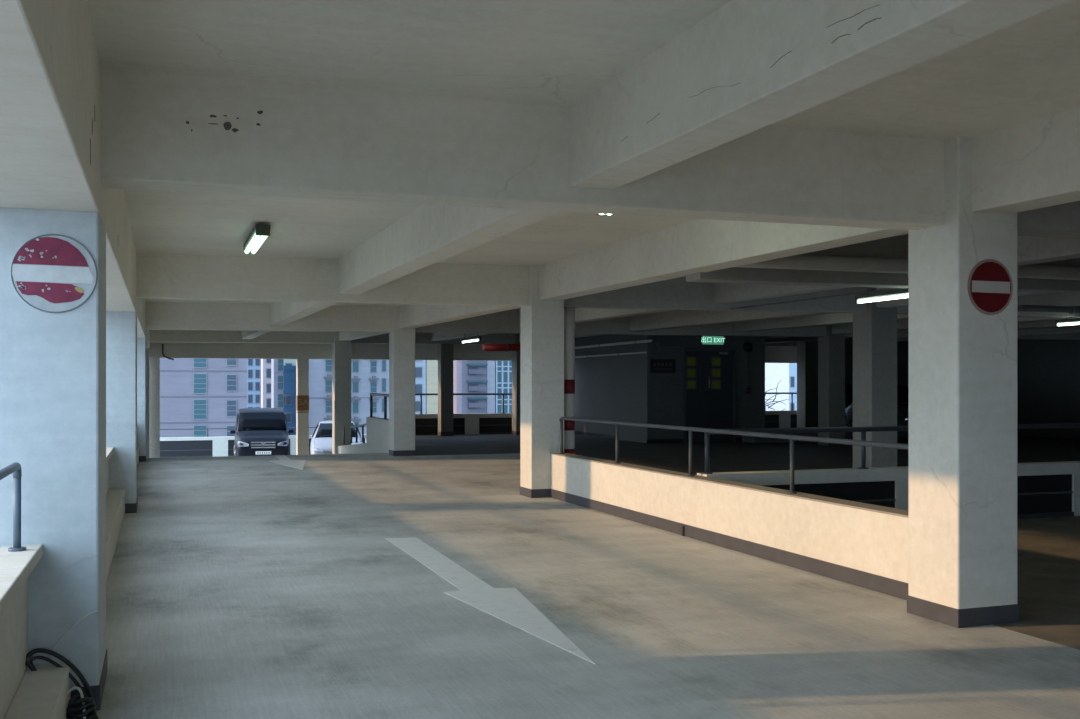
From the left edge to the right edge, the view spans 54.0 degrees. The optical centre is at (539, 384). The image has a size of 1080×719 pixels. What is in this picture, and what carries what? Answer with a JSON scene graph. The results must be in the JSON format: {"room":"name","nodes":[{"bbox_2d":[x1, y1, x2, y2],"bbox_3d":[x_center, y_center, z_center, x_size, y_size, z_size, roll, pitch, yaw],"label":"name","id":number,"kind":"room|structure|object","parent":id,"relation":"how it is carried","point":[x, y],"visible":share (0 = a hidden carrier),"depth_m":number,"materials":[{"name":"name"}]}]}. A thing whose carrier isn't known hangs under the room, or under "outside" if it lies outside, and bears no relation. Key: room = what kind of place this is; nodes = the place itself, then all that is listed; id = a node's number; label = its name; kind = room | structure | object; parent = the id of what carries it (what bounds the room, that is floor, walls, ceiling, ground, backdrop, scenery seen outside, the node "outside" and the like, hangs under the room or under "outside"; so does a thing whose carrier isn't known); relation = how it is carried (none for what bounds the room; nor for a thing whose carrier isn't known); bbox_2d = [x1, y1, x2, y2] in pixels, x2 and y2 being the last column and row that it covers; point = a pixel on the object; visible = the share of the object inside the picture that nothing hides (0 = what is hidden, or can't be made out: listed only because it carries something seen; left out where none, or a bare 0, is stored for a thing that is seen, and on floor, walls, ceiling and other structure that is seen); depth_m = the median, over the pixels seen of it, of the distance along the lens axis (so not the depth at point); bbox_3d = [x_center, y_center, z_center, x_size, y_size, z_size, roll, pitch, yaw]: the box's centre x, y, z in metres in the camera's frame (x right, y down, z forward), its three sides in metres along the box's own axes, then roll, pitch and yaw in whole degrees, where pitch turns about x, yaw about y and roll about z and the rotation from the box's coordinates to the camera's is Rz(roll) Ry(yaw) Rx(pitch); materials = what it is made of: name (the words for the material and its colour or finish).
{"room":"parking garage","nodes":[
{"label":"parking garage","id":0,"kind":"room"},
{"bbox_2d":[338,417,388,453],"bbox_3d":[-4.335,1.790,26.406,0.220,2.019,7.500,0,0,-20],"label":"wall","id":1,"kind":"structure","parent":0,"point":[377,429],"depth_m":24.89,"materials":[{"name":"paint"}]},
{"bbox_2d":[343,423,365,443],"bbox_3d":[-4.806,1.282,27.689,0.112,0.737,3.938,0,0,-20],"label":"railing","id":2,"kind":"object","parent":1,"relation":"on","point":[361,425],"visible":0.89,"depth_m":27.61,"materials":[{"name":"metal"}]},
{"bbox_2d":[370,393,388,418],"bbox_3d":[-3.599,0.488,24.322,0.140,0.583,3.020,0,0,-20],"label":"railing","id":3,"kind":"object","parent":1,"relation":"on","point":[385,396],"visible":0.78,"depth_m":24.57,"materials":[{"name":"metal"}]},
{"bbox_2d":[0,0,1079,362],"bbox_3d":[6.789,-1.326,15.288,24.900,1.234,38.200,0,0,-20],"label":"ceiling","id":4,"kind":"structure","parent":0,"point":[417,157],"depth_m":5.45,"materials":[{"name":"concrete"}]},
{"bbox_2d":[162,344,173,359],"bbox_3d":[-10.199,-0.899,29.063,0.316,0.441,0.044,0,0,-20],"label":"drainpipe","id":5,"kind":"object","parent":4,"relation":"attached to","point":[162,344],"visible":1,"depth_m":29.02,"materials":[{"name":"paint"}]},
{"bbox_2d":[243,224,270,253],"bbox_3d":[-2.888,-1.482,10.783,0.140,0.126,1.550,0,0,-20],"label":"ceiling lamp","id":6,"kind":"object","parent":4,"relation":"hanging from","point":[259,233],"visible":1,"depth_m":10.44,"materials":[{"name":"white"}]},
{"bbox_2d":[97,434,1079,718],"bbox_3d":[6.907,1.625,15.330,25.250,0.250,38.200,0,0,-20],"label":"floor","id":7,"kind":"structure","parent":0,"point":[238,587],"depth_m":6.99,"materials":[{"name":"concrete"}]},
{"bbox_2d":[0,207,106,709],"bbox_3d":[-2.452,0.345,5.113,0.647,2.310,0.712,0,0,-20],"label":"column","id":8,"kind":"structure","parent":7,"relation":"on","point":[53,365],"depth_m":4.83,"materials":[{"name":"white paint"}]},
{"bbox_2d":[11,234,96,312],"bbox_3d":[-2.209,-0.507,4.822,0.360,0.360,0.011,0,0,-20],"label":"no entry sign","id":9,"kind":"object","parent":8,"relation":"attached to","point":[51,273],"visible":1,"depth_m":4.82,"materials":[{"name":"metal"}]},
{"bbox_2d":[25,648,98,718],"bbox_3d":[-2.118,1.337,4.679,0.320,0.318,0.225,0,0,-20],"label":"cable coil","id":10,"kind":"object","parent":7,"relation":"on","point":[74,711],"visible":0.87,"depth_m":4.70,"materials":[{"name":"black rubber"}]},
{"bbox_2d":[52,610,97,660],"bbox_3d":[-2.121,1.149,4.836,0.191,0.225,0.048,0,0,-38],"label":"cable","id":11,"kind":"object","parent":10,"relation":"on","point":[87,615],"visible":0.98,"depth_m":4.83,"materials":[{"name":"grey plastic"}]},
{"bbox_2d":[67,687,85,718],"bbox_3d":[-2.038,1.394,4.651,0.130,0.136,0.028,0,0,22],"label":"cable","id":12,"kind":"object","parent":10,"relation":"attached to","point":[72,688],"visible":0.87,"depth_m":4.65,"materials":[{"name":"white plastic"}]},
{"bbox_2d":[0,447,138,718],"bbox_3d":[-4.020,1.120,9.235,0.565,0.800,24.100,0,0,-20],"label":"wall","id":13,"kind":"structure","parent":7,"relation":"on","point":[25,693],"depth_m":4.39,"materials":[{"name":"paint"}]},
{"bbox_2d":[0,462,25,551],"bbox_3d":[-1.098,0.526,1.330,0.072,0.387,7.046,0,0,-20],"label":"railing","id":14,"kind":"object","parent":13,"relation":"on","point":[15,468],"visible":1,"depth_m":4.60,"materials":[{"name":"grey metal"}]},
{"bbox_2d":[106,311,137,512],"bbox_3d":[-5.151,0.316,12.643,0.647,2.368,0.712,0,0,-20],"label":"column","id":15,"kind":"structure","parent":7,"relation":"on","point":[121,327],"depth_m":12.37,"materials":[{"name":"white paint"}]},
{"bbox_2d":[137,338,145,461],"bbox_3d":[-8.124,0.284,20.936,0.647,2.432,0.712,0,0,-20],"label":"column","id":16,"kind":"structure","parent":7,"relation":"on","point":[141,342],"depth_m":20.69,"materials":[{"name":"white paint"}]},
{"bbox_2d":[270,455,305,469],"bbox_3d":[-4.877,1.498,20.656,0.760,0.003,4.120,0,0,-20],"label":"arrow marking","id":17,"kind":"object","parent":7,"relation":"on","point":[284,460],"depth_m":20.48,"materials":[{"name":"paint"}]},
{"bbox_2d":[389,307,415,455],"bbox_3d":[-2.948,-0.086,22.670,0.482,3.172,0.482,0,0,-20],"label":"column","id":18,"kind":"structure","parent":7,"relation":"on","point":[401,340],"depth_m":22.45,"materials":[{"name":"paint"}]},
{"bbox_2d":[438,344,453,435],"bbox_3d":[-2.796,-0.124,31.388,0.392,3.249,0.392,0,0,-20],"label":"column","id":19,"kind":"structure","parent":7,"relation":"on","point":[445,351],"depth_m":31.21,"materials":[{"name":"paint"}]},
{"bbox_2d":[385,537,594,663],"bbox_3d":[-0.548,1.498,8.047,0.540,0.003,5.000,0,0,-20],"label":"arrow marking","id":20,"kind":"object","parent":7,"relation":"on","point":[509,605],"depth_m":7.47,"materials":[{"name":"paint"}]},
{"bbox_2d":[512,334,519,434],"bbox_3d":[-0.555,-0.131,32.026,0.482,3.262,0.482,0,0,-20],"label":"column","id":21,"kind":"structure","parent":7,"relation":"on","point":[515,354],"depth_m":31.75,"materials":[{"name":"paint"}]},
{"bbox_2d":[520,265,563,497],"bbox_3d":[0.028,-0.054,14.367,0.482,3.109,0.482,0,0,-20],"label":"column","id":22,"kind":"structure","parent":7,"relation":"on","point":[541,321],"depth_m":14.15,"materials":[{"name":"paint"}]},
{"bbox_2d":[415,410,796,434],"bbox_3d":[3.821,1.195,34.413,17.580,0.650,0.210,0,0,-20],"label":"parapet","id":23,"kind":"object","parent":7,"relation":"on","point":[470,423],"visible":0.16,"depth_m":32.35,"materials":[{"name":"paint"}]},
{"bbox_2d":[415,392,796,413],"bbox_3d":[3.829,0.561,34.390,17.580,0.618,0.120,0,0,-20],"label":"railing","id":24,"kind":"object","parent":23,"relation":"on","point":[791,393],"visible":0.3,"depth_m":32.50,"materials":[{"name":"metal"}]},
{"bbox_2d":[617,335,650,442],"bbox_3d":[2.490,-0.150,28.141,0.120,3.300,1.900,0,0,-20],"label":"pier","id":25,"kind":"object","parent":7,"relation":"on","point":[633,370],"visible":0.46,"depth_m":27.95,"materials":[{"name":"paint"}]},
{"bbox_2d":[575,352,646,357],"bbox_3d":[1.645,-0.877,29.963,0.053,0.150,6.300,0,0,-20],"label":"pipe","id":26,"kind":"object","parent":25,"relation":"attached to","point":[633,352],"visible":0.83,"depth_m":29.11,"materials":[{"name":"metal"}]},
{"bbox_2d":[575,337,651,348],"bbox_3d":[1.717,-1.166,29.882,0.084,0.179,6.500,0,0,-20],"label":"pipe","id":27,"kind":"object","parent":25,"relation":"attached to","point":[650,340],"visible":0.74,"depth_m":28.84,"materials":[{"name":"metal"}]},
{"bbox_2d":[550,453,907,599],"bbox_3d":[1.496,1.215,10.649,0.227,0.610,7.520,0,0,-20],"label":"wall","id":28,"kind":"structure","parent":7,"relation":"on","point":[864,545],"depth_m":9.25,"materials":[{"name":"paint"}]},
{"bbox_2d":[558,417,907,493],"bbox_3d":[1.511,0.665,10.603,0.084,0.490,7.362,0,0,-20],"label":"railing","id":29,"kind":"object","parent":28,"relation":"on","point":[791,438],"visible":0.85,"depth_m":9.61,"materials":[{"name":"metal"}]},
{"bbox_2d":[742,432,851,442],"bbox_3d":[6.904,1.350,28.183,3.180,0.300,0.600,0,0,-20],"label":"kerb","id":30,"kind":"object","parent":7,"relation":"on","point":[750,439],"visible":0.28,"depth_m":27.67,"materials":[{"name":"paint"}]},
{"bbox_2d":[797,340,817,427],"bbox_3d":[8.824,-0.159,34.873,0.562,3.318,0.512,0,0,-20],"label":"column","id":31,"kind":"structure","parent":7,"relation":"on","point":[807,351],"depth_m":34.65,"materials":[{"name":"paint"}]},
{"bbox_2d":[818,325,844,445],"bbox_3d":[7.237,-0.118,26.321,0.482,3.237,0.482,0,0,-20],"label":"column","id":32,"kind":"structure","parent":7,"relation":"on","point":[831,348],"depth_m":26.12,"materials":[{"name":"paint"}]},
{"bbox_2d":[845,384,852,426],"bbox_3d":[9.788,0.733,32.120,2.114,1.534,4.280,0,0,0],"label":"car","id":33,"kind":"object","parent":7,"relation":"on","point":[848,387],"visible":0.02,"depth_m":31.37,"materials":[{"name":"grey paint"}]},
{"bbox_2d":[846,384,907,443],"bbox_3d":[9.277,0.733,26.874,2.114,1.534,4.280,0,0,-3],"label":"car","id":34,"kind":"object","parent":7,"relation":"on","point":[902,389],"visible":0.09,"depth_m":25.87,"materials":[{"name":"grey paint"}]},
{"bbox_2d":[697,461,1079,518],"bbox_3d":[10.511,1.205,13.812,18.890,0.630,0.210,0,0,-20],"label":"parapet","id":35,"kind":"object","parent":7,"relation":"on","point":[1044,489],"visible":0.33,"depth_m":11.31,"materials":[{"name":"paint"}]},
{"bbox_2d":[701,423,1079,473],"bbox_3d":[10.514,0.667,13.808,18.886,0.447,0.112,0,0,-20],"label":"railing","id":36,"kind":"object","parent":35,"relation":"on","point":[863,430],"visible":0.61,"depth_m":11.18,"materials":[{"name":"metal"}]},
{"bbox_2d":[907,137,1018,627],"bbox_3d":[2.725,-0.025,6.846,0.482,3.051,0.482,0,0,-20],"label":"column","id":37,"kind":"structure","parent":7,"relation":"on","point":[962,360],"depth_m":6.64,"materials":[{"name":"paint"}]},
{"bbox_2d":[967,259,1012,314],"bbox_3d":[2.815,-0.612,6.623,0.352,0.352,0.011,0,0,-20],"label":"no entry sign","id":38,"kind":"object","parent":37,"relation":"attached to","point":[989,284],"visible":1,"depth_m":6.62,"materials":[{"name":"red metal"}]},
{"bbox_2d":[575,335,764,438],"bbox_3d":[3.402,-0.150,30.752,3.360,3.300,6.200,0,0,-20],"label":"wall","id":39,"kind":"structure","parent":0,"point":[595,377],"depth_m":28.30,"materials":[{"name":"paint"}]},
{"bbox_2d":[575,431,615,438],"bbox_3d":[1.493,1.450,31.077,0.015,0.100,4.300,0,0,-20],"label":"baseboard","id":40,"kind":"structure","parent":39,"relation":"attached to","point":[576,432],"depth_m":30.70,"materials":[{"name":"grey paint"}]},
{"bbox_2d":[650,359,675,372],"bbox_3d":[3.175,-0.490,27.355,0.720,0.360,0.023,0,0,-20],"label":"sign plate","id":41,"kind":"object","parent":39,"relation":"attached to","point":[656,365],"visible":1,"depth_m":27.34,"materials":[{"name":"black metal"}]},
{"bbox_2d":[655,335,679,347],"bbox_3d":[3.286,-1.180,27.283,0.600,0.440,0.232,0,0,-20],"label":"junction box","id":42,"kind":"object","parent":39,"relation":"attached to","point":[661,341],"visible":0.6,"depth_m":27.17,"materials":[{"name":"paint"}]},
{"bbox_2d":[647,438,741,442],"bbox_3d":[4.392,1.450,27.806,3.505,0.100,0.015,0,0,-20],"label":"baseboard","id":43,"kind":"structure","parent":39,"relation":"attached to","point":[737,439],"depth_m":27.43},
{"bbox_2d":[683,347,735,442],"bbox_3d":[4.483,0.260,27.736,1.560,2.480,0.247,0,0,-20],"label":"door","id":44,"kind":"structure","parent":39,"relation":"in","point":[709,374],"depth_m":27.81,"materials":[{"name":"paint"}]},
{"bbox_2d":[700,336,724,345],"bbox_3d":[4.518,-1.170,27.780,0.696,0.260,0.108,0,0,-20],"label":"exit sign","id":45,"kind":"object","parent":39,"relation":"attached to","point":[704,340],"visible":0.92,"depth_m":27.72,"materials":[{"name":"green plastic"}]},
{"bbox_2d":[747,353,747,386],"bbox_3d":[5.528,-0.405,28.200,0.022,0.910,0.022,0,0,3],"label":"conduit","id":46,"kind":"object","parent":39,"relation":"attached to","point":[747,353],"visible":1,"depth_m":28.19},
{"bbox_2d":[743,343,752,351],"bbox_3d":[5.536,-1.000,28.176,0.260,0.260,0.090,0,0,-20],"label":"bell","id":47,"kind":"object","parent":39,"relation":"attached to","point":[747,347],"visible":1,"depth_m":28.15,"materials":[{"name":"metal"}]},
{"bbox_2d":[351,201,1079,346],"bbox_3d":[9.660,-1.505,16.317,19.400,1.110,38.200,0,0,-20],"label":"ceiling","id":48,"kind":"structure","parent":0,"point":[700,303],"depth_m":15.51,"materials":[{"name":"concrete"}]},
{"bbox_2d":[461,333,481,342],"bbox_3d":[-1.621,-1.288,24.968,0.070,0.555,1.500,0,0,-20],"label":"ceiling lamp","id":49,"kind":"object","parent":48,"relation":"hanging from","point":[478,338],"visible":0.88,"depth_m":24.82,"materials":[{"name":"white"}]},
{"bbox_2d":[482,343,519,351],"bbox_3d":[-0.562,-1.149,25.719,1.703,0.691,0.204,0,0,-20],"label":"pipe","id":50,"kind":"object","parent":48,"relation":"attached to","point":[506,347],"visible":0.66,"depth_m":25.52,"materials":[{"name":"red metal"}]},
{"bbox_2d":[564,307,574,453],"bbox_3d":[0.389,0.840,14.502,0.190,3.920,0.190,0,0,-20],"label":"downpipe","id":51,"kind":"object","parent":48,"relation":"attached to","point":[569,312],"visible":0.49,"depth_m":14.42,"materials":[{"name":"metal"}]},
{"bbox_2d":[730,288,907,309],"bbox_3d":[3.397,-1.073,13.222,0.024,0.048,4.000,0,0,-20],"label":"conduit","id":52,"kind":"object","parent":48,"relation":"attached to","point":[890,289],"visible":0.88,"depth_m":13.00,"materials":[{"name":"grey metal"}]},
{"bbox_2d":[855,289,907,303],"bbox_3d":[3.941,-1.002,11.824,0.070,0.105,1.300,0,0,-20],"label":"ceiling lamp","id":53,"kind":"object","parent":48,"relation":"attached to","point":[897,293],"visible":0.56,"depth_m":11.99,"materials":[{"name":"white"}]},
{"bbox_2d":[736,254,1079,279],"bbox_3d":[10.690,-1.331,13.446,18.801,0.389,0.180,0,0,-20],"label":"beam","id":54,"kind":"structure","parent":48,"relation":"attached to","point":[801,262],"depth_m":10.73,"materials":[{"name":"paint"}]},
{"bbox_2d":[1017,305,1079,313],"bbox_3d":[12.786,-1.204,17.969,11.800,0.212,0.120,0,0,-20],"label":"conduit","id":55,"kind":"object","parent":48,"relation":"attached to","point":[1028,308],"visible":0.93,"depth_m":16.11,"materials":[{"name":"metal"}]},
{"bbox_2d":[1055,318,1079,325],"bbox_3d":[8.943,-1.268,17.282,0.070,0.555,1.300,0,0,-20],"label":"ceiling lamp","id":56,"kind":"object","parent":48,"relation":"hanging from","point":[1076,321],"visible":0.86,"depth_m":17.66,"materials":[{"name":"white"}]},
{"bbox_2d":[845,341,905,383],"bbox_3d":[10.750,-0.100,35.723,3.650,3.200,0.200,0,0,-20],"label":"wall","id":57,"kind":"structure","parent":0,"point":[901,346],"depth_m":36.13,"materials":[{"name":"paint"}]},
{"bbox_2d":[906,339,1079,438],"bbox_3d":[18.627,0.600,19.531,0.250,5.000,38.200,0,0,-20],"label":"wall","id":58,"kind":"structure","parent":0,"point":[1048,371],"depth_m":30.42,"materials":[{"name":"paint"}]},
{"bbox_3d":[-7.269,2.300,26.130,5.850,1.600,7.700,0,0,-20],"label":"floor","id":59,"kind":"structure","parent":0,"visible":0},
{"bbox_2d":[146,348,149,457],"bbox_3d":[-10.824,0.905,28.467,0.635,3.789,0.700,0,0,-20],"label":"column","id":60,"kind":"structure","parent":59,"relation":"on","point":[147,349],"depth_m":28.23,"materials":[{"name":"white paint"}]},
{"bbox_3d":[9.762,3.000,16.035,19.400,0.200,4.400,0,0,-20],"label":"floor","id":61,"kind":"structure","parent":0,"visible":0},
{"bbox_2d":[853,287,896,467],"bbox_3d":[5.117,0.629,16.202,0.470,4.541,0.470,0,0,-20],"label":"column","id":62,"kind":"structure","parent":61,"relation":"on","point":[875,330],"depth_m":16.00,"materials":[{"name":"paint"}]},
{"bbox_3d":[-6.546,2.950,37.225,15.200,0.300,12.700,0,0,-20],"label":"deck","id":63,"kind":"object","parent":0,"visible":0},
{"bbox_2d":[150,358,159,457],"bbox_3d":[-10.655,1.020,29.271,0.295,3.560,0.400,0,0,-20],"label":"column","id":64,"kind":"structure","parent":63,"relation":"on","point":[154,362],"depth_m":29.09,"materials":[{"name":"paint"}]},
{"bbox_2d":[230,408,293,455],"bbox_3d":[-10.249,1.827,38.917,2.194,1.946,4.958,0,0,-17],"label":"car","id":65,"kind":"object","parent":63,"relation":"on","point":[258,431],"visible":0.86,"depth_m":37.28,"materials":[{"name":"black paint"}]},
{"bbox_2d":[251,441,275,448],"bbox_3d":[-9.556,2.070,36.613,0.840,0.260,0.080,0,0,-17],"label":"grille","id":66,"kind":"object","parent":65,"relation":"attached to","point":[254,444],"depth_m":36.56,"materials":[{"name":"silver metal"}]},
{"bbox_2d":[160,434,365,457],"bbox_3d":[-8.495,2.420,42.958,15.000,0.800,0.210,0,0,-20],"label":"parapet","id":67,"kind":"object","parent":63,"relation":"on","point":[170,447],"visible":0.19,"depth_m":41.19,"materials":[{"name":"paint"}]},
{"bbox_2d":[160,426,365,436],"bbox_3d":[-8.493,1.855,42.953,15.000,0.329,0.080,0,0,-20],"label":"railing","id":68,"kind":"object","parent":67,"relation":"on","point":[364,426],"visible":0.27,"depth_m":41.33,"materials":[{"name":"metal"}]},
{"bbox_2d":[296,359,308,454],"bbox_3d":[-6.830,1.020,30.492,0.330,3.560,0.344,0,0,-20],"label":"column","id":69,"kind":"structure","parent":63,"relation":"on","point":[302,365],"depth_m":30.34,"materials":[{"name":"paint"}]},
{"bbox_2d":[309,420,365,454],"bbox_3d":[-7.172,2.033,37.406,2.114,1.534,4.280,0,0,-11],"label":"car","id":70,"kind":"object","parent":63,"relation":"on","point":[321,441],"visible":0.45,"depth_m":36.28,"materials":[{"name":"grey paint"}]},
{"bbox_3d":[-4.232,2.950,28.547,1.500,0.300,5.200,0,0,-20],"label":"floor","id":71,"kind":"structure","parent":0,"visible":0},
{"bbox_2d":[332,332,350,453],"bbox_3d":[-5.648,0.535,30.201,0.470,4.530,0.470,0,0,-20],"label":"column","id":72,"kind":"structure","parent":71,"relation":"on","point":[341,350],"depth_m":29.98,"materials":[{"name":"paint"}]},
{"label":"outside","id":73,"kind":"structure","parent":0,"visible":0},
{"bbox_3d":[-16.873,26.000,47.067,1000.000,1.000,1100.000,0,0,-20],"label":"ground","id":74,"kind":"structure","parent":73,"visible":0},
{"bbox_2d":[160,358,246,436],"bbox_3d":[-45.559,-2.900,119.617,23.160,56.800,16.250,0,0,-20],"label":"apartment building","id":75,"kind":"structure","parent":74,"relation":"on","point":[195,393],"depth_m":114.23,"materials":[{"name":"concrete"}]},
{"bbox_2d":[247,359,260,407],"bbox_3d":[-68.716,-16.900,251.541,3.800,84.800,20.250,0,0,-20],"label":"apartment building","id":76,"kind":"structure","parent":74,"relation":"on","point":[253,365],"depth_m":242.13,"materials":[{"name":"white concrete"}]},
{"bbox_2d":[261,359,270,407],"bbox_3d":[-52.399,-16.900,204.275,2.480,84.800,4.250,0,0,-20],"label":"apartment building","id":77,"kind":"structure","parent":74,"relation":"on","point":[265,363],"depth_m":202.25,"materials":[{"name":"white concrete"}]},
{"bbox_2d":[271,359,283,409],"bbox_3d":[-40.635,-11.900,163.875,1.600,74.800,4.250,0,0,-20],"label":"apartment building","id":78,"kind":"structure","parent":74,"relation":"on","point":[277,365],"depth_m":162.00,"materials":[{"name":"white concrete"}]},
{"bbox_2d":[283,365,295,434],"bbox_3d":[-40.640,11.200,170.778,3.450,28.600,5.250,0,0,-20],"label":"apartment building","id":79,"kind":"structure","parent":74,"relation":"on","point":[289,372],"depth_m":168.46,"materials":[{"name":"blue glass"}]},
{"bbox_2d":[284,359,295,365],"bbox_3d":[-43.384,-16.900,184.136,2.800,84.800,4.250,0,0,-20],"label":"apartment building","id":80,"kind":"structure","parent":74,"relation":"on","point":[286,361],"depth_m":182.14,"materials":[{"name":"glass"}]},
{"bbox_2d":[309,359,388,434],"bbox_3d":[-26.635,-9.400,152.083,14.900,69.800,5.900,0,0,-20],"label":"apartment building","id":81,"kind":"structure","parent":74,"relation":"on","point":[367,376],"depth_m":149.90,"materials":[{"name":"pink concrete"}]},
{"bbox_2d":[415,360,425,413],"bbox_3d":[-17.993,-9.400,152.870,1.900,69.800,6.250,0,0,-20],"label":"apartment building","id":82,"kind":"structure","parent":74,"relation":"on","point":[420,365],"depth_m":150.01,"materials":[{"name":"white concrete"}]},
{"bbox_2d":[426,360,437,413],"bbox_3d":[-16.260,-9.400,153.518,2.000,69.800,6.200,0,0,-20],"label":"apartment building","id":83,"kind":"structure","parent":74,"relation":"on","point":[431,365],"depth_m":150.65,"materials":[{"name":"white concrete"}]},
{"bbox_2d":[453,360,511,413],"bbox_3d":[-8.667,-16.900,190.713,12.800,84.800,7.300,0,0,-20],"label":"apartment building","id":84,"kind":"structure","parent":74,"relation":"on","point":[468,376],"depth_m":187.74,"materials":[{"name":"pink concrete"}]},
{"bbox_2d":[765,378,787,410],"bbox_3d":[25.902,12.364,122.835,6.669,26.298,3.772,0,0,-20],"label":"bare tree","id":85,"kind":"object","parent":74,"relation":"on","point":[765,378],"visible":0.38,"depth_m":122.28,"materials":[{"name":"plant"}]},
{"bbox_2d":[765,363,796,410],"bbox_3d":[56.034,-16.900,243.147,10.600,84.800,20.250,0,0,-20],"label":"apartment building","id":86,"kind":"structure","parent":74,"relation":"on","point":[785,374],"depth_m":234.79,"materials":[{"name":"concrete"}]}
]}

